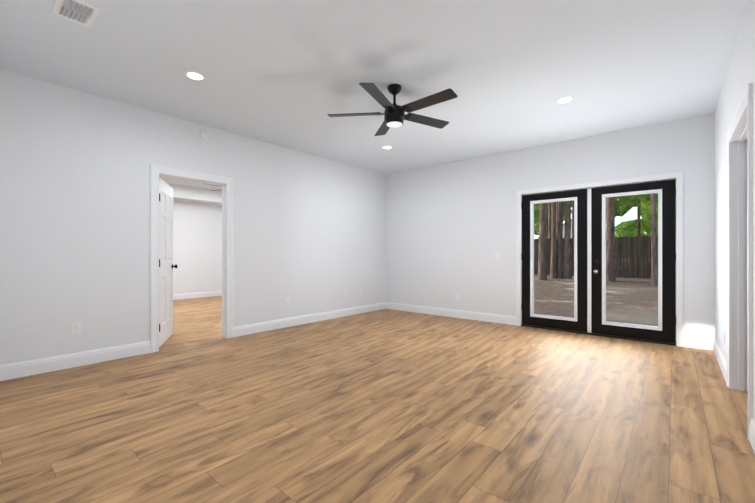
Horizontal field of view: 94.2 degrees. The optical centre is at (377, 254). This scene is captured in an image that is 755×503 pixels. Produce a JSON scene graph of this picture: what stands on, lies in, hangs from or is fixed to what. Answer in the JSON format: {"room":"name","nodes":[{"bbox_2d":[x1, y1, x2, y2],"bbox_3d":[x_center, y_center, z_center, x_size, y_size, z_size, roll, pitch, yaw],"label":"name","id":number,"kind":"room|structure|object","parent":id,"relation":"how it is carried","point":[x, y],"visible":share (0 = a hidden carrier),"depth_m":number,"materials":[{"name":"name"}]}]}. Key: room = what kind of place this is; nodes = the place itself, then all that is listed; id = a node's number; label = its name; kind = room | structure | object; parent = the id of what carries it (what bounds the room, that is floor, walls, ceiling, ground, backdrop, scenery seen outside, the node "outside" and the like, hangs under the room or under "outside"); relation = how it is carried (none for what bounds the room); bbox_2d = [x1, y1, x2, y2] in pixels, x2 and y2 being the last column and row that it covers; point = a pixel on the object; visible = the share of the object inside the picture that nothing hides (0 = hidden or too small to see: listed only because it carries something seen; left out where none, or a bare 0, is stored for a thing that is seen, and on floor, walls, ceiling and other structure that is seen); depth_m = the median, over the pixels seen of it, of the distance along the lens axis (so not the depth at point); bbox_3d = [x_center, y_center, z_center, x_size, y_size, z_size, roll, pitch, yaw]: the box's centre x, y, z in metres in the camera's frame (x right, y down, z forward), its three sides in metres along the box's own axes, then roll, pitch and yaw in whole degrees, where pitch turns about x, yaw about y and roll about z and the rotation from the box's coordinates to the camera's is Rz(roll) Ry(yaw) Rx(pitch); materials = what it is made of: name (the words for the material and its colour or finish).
{"room":"empty living room","nodes":[
{"label":"empty living room","id":0,"kind":"room"},
{"bbox_2d":[0,69,385,364],"bbox_3d":[-1.841,-0.260,4.995,0.120,2.770,6.400,0,0,40],"label":"wall","id":1,"kind":"structure","parent":0,"point":[309,233],"depth_m":3.84,"materials":[{"name":"white paint"}]},
{"bbox_2d":[0,341,149,380],"bbox_3d":[-3.177,1.055,3.313,0.015,0.138,1.807,0,0,40],"label":"baseboard","id":2,"kind":"structure","parent":1,"relation":"attached to","point":[32,367],"depth_m":3.47,"materials":[{"name":"white paint"}]},
{"bbox_2d":[72,322,80,333],"bbox_3d":[-3.014,0.739,3.511,0.008,0.115,0.070,0,0,40],"label":"electrical outlet","id":3,"kind":"object","parent":1,"relation":"attached to","point":[76,327],"visible":1,"depth_m":3.51,"materials":[{"name":"white plastic"}]},
{"bbox_2d":[159,177,177,346],"bbox_3d":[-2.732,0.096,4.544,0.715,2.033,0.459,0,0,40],"label":"door","id":4,"kind":"structure","parent":1,"relation":"in","point":[166,266],"depth_m":4.49,"materials":[{"name":"white paint"}]},
{"bbox_2d":[150,164,233,352],"bbox_3d":[-2.326,0.048,4.423,0.158,2.153,0.986,0,0,40],"label":"door frame","id":5,"kind":"structure","parent":1,"relation":"attached to","point":[155,170],"depth_m":4.39,"materials":[{"name":"white paint"}]},
{"bbox_2d":[200,130,210,140],"bbox_3d":[-2.186,-1.515,4.463,0.043,0.132,0.132,0,0,40],"label":"smoke detector","id":6,"kind":"object","parent":1,"relation":"attached to","point":[205,135],"visible":1,"depth_m":4.44,"materials":[{"name":"white plastic"}]},
{"bbox_2d":[233,302,387,336],"bbox_3d":[-0.890,1.057,6.013,0.015,0.138,3.297,0,0,40],"label":"baseboard","id":7,"kind":"structure","parent":1,"relation":"attached to","point":[248,329],"depth_m":5.60,"materials":[{"name":"white paint"}]},
{"bbox_2d":[167,183,221,204],"bbox_3d":[-5.341,-1.494,7.934,0.450,0.300,6.120,0,0,40],"label":"soffit","id":8,"kind":"structure","parent":0,"point":[192,194],"depth_m":8.65,"materials":[{"name":"white paint"}]},
{"bbox_2d":[173,200,221,293],"bbox_3d":[-5.546,-0.259,8.133,0.120,2.770,6.400,0,0,40],"label":"wall","id":9,"kind":"structure","parent":0,"point":[197,243],"depth_m":9.07,"materials":[{"name":"white paint"}]},
{"bbox_2d":[173,291,221,298],"bbox_3d":[-5.507,1.058,8.074,0.015,0.138,6.120,0,0,40],"label":"baseboard","id":10,"kind":"structure","parent":9,"relation":"attached to","point":[211,293],"depth_m":9.07,"materials":[{"name":"white paint"}]},
{"bbox_2d":[0,0,746,190],"bbox_3d":[-1.270,-1.695,4.513,11.325,0.100,6.400,0,0,40],"label":"ceiling","id":11,"kind":"structure","parent":0,"point":[290,74],"depth_m":3.04,"materials":[{"name":"white paint"}]},
{"bbox_2d":[52,0,99,27],"bbox_3d":[-2.039,-1.669,2.372,0.300,0.074,0.205,0,0,40],"label":"ceiling vent","id":12,"kind":"object","parent":11,"relation":"in","point":[92,14],"visible":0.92,"depth_m":2.36,"materials":[{"name":"white plastic"}]},
{"bbox_2d":[184,70,205,80],"bbox_3d":[-1.681,-1.642,3.236,0.184,0.007,0.184,0,0,40],"label":"recessed light","id":13,"kind":"object","parent":11,"relation":"in","point":[194,75],"visible":1,"depth_m":3.22,"materials":[{"name":"white plastic"}]},
{"bbox_2d":[381,145,392,148],"bbox_3d":[0.148,-1.641,5.395,0.184,0.007,0.184,0,0,40],"label":"recessed light","id":14,"kind":"object","parent":11,"relation":"in","point":[387,147],"visible":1,"depth_m":5.39,"materials":[{"name":"white plastic"}]},
{"bbox_2d":[327,83,457,135],"bbox_3d":[0.198,-1.457,3.422,1.235,0.378,1.289,0,0,40],"label":"ceiling fan","id":15,"kind":"object","parent":11,"relation":"hanging from","point":[395,115],"visible":1,"depth_m":3.37,"materials":[{"name":"black metal"}]},
{"bbox_2d":[555,96,574,103],"bbox_3d":[1.995,-1.642,3.739,0.184,0.007,0.184,0,0,40],"label":"recessed light","id":16,"kind":"object","parent":11,"relation":"in","point":[564,99],"visible":1,"depth_m":3.72,"materials":[{"name":"white plastic"}]},
{"bbox_2d":[0,296,754,502],"bbox_3d":[-1.270,1.175,4.512,11.325,0.100,6.400,0,0,40],"label":"floor","id":17,"kind":"structure","parent":0,"point":[387,406],"depth_m":2.37,"materials":[{"name":"brown wood"}]},
{"bbox_2d":[386,113,714,338],"bbox_3d":[0.746,-0.259,6.893,11.325,2.770,0.160,0,0,40],"label":"wall","id":18,"kind":"structure","parent":0,"point":[451,229],"depth_m":5.69,"materials":[{"name":"white paint"}]},
{"bbox_2d":[384,303,516,324],"bbox_3d":[1.196,1.057,6.396,2.633,0.138,0.015,0,0,40],"label":"baseboard","id":19,"kind":"structure","parent":18,"relation":"attached to","point":[503,319],"depth_m":6.23,"materials":[{"name":"white paint"}]},
{"bbox_2d":[495,252,499,258],"bbox_3d":[1.963,0.015,5.750,0.070,0.115,0.011,0,0,40],"label":"light switch","id":20,"kind":"object","parent":18,"relation":"attached to","point":[497,255],"visible":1,"depth_m":5.75,"materials":[{"name":"white plastic"}]},
{"bbox_2d":[521,189,586,331],"bbox_3d":[2.623,0.089,5.250,0.912,2.017,0.067,0,0,40],"label":"door leaf","id":21,"kind":"structure","parent":18,"relation":"in","point":[578,322],"depth_m":5.17,"materials":[{"name":"black paint"}]},
{"bbox_2d":[521,324,675,345],"bbox_3d":[3.019,1.114,4.977,1.850,0.022,0.205,0,0,40],"label":"french door sill","id":22,"kind":"structure","parent":18,"relation":"attached to","point":[618,337],"depth_m":4.80,"materials":[{"name":"brown metal"}]},
{"bbox_2d":[517,172,682,346],"bbox_3d":[3.008,0.062,4.964,1.984,2.127,0.180,0,0,40],"label":"door frame","id":23,"kind":"structure","parent":18,"relation":"attached to","point":[678,176],"depth_m":4.80,"materials":[{"name":"white paint"}]},
{"bbox_2d":[591,180,675,342],"bbox_3d":[3.334,0.088,4.611,0.912,2.017,0.123,0,0,40],"label":"door leaf","id":24,"kind":"structure","parent":18,"relation":"in","point":[664,330],"depth_m":4.52,"materials":[{"name":"black paint"}]},
{"bbox_2d":[715,0,754,421],"bbox_3d":[2.013,-0.262,1.732,0.120,2.770,6.400,0,0,40],"label":"wall","id":25,"kind":"structure","parent":0,"point":[739,76],"depth_m":3.17,"materials":[{"name":"white paint"}]},
{"bbox_2d":[712,339,725,380],"bbox_3d":[3.464,1.055,3.550,0.015,0.138,1.427,0,0,40],"label":"baseboard","id":26,"kind":"structure","parent":25,"relation":"attached to","point":[721,361],"depth_m":3.52,"materials":[{"name":"white paint"}]},
{"bbox_2d":[726,83,752,440],"bbox_3d":[2.668,0.047,2.520,0.139,2.153,1.176,0,0,40],"label":"door frame","id":27,"kind":"structure","parent":25,"relation":"attached to","point":[739,345],"depth_m":2.88,"materials":[{"name":"white paint"}]},
{"bbox_2d":[749,419,754,453],"bbox_3d":[1.116,1.054,0.777,0.015,0.138,3.487,0,0,40],"label":"baseboard","id":28,"kind":"structure","parent":25,"relation":"attached to","point":[752,424],"depth_m":2.05,"materials":[{"name":"white paint"}]},
{"label":"outside","id":29,"kind":"structure","parent":0,"visible":0},
{"bbox_2d":[534,262,657,325],"bbox_3d":[22.772,1.407,30.094,85.000,0.300,63.720,0,0,40],"label":"ground","id":30,"kind":"structure","parent":29,"point":[619,297],"depth_m":9.67,"materials":[{"name":"brown soil"}]},
{"bbox_2d":[538,219,571,238],"bbox_3d":[19.400,-0.912,32.767,6.100,4.340,9.000,0,0,40],"label":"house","id":31,"kind":"structure","parent":30,"relation":"on","point":[564,229],"depth_m":30.02,"materials":[{"name":"white"}]},
{"bbox_2d":[534,236,657,277],"bbox_3d":[12.951,0.142,19.191,32.106,2.220,0.152,0,0,40],"label":"fence","id":32,"kind":"object","parent":30,"relation":"on","point":[634,269],"depth_m":18.75,"materials":[{"name":"brown wood"}]},
{"bbox_2d":[534,193,657,285],"bbox_3d":[21.393,-9.766,33.485,31.920,22.250,50.073,0,0,40],"label":"grove","id":33,"kind":"object","parent":30,"relation":"on","point":[615,208],"depth_m":18.04,"materials":[{"name":"plant"}]}
]}

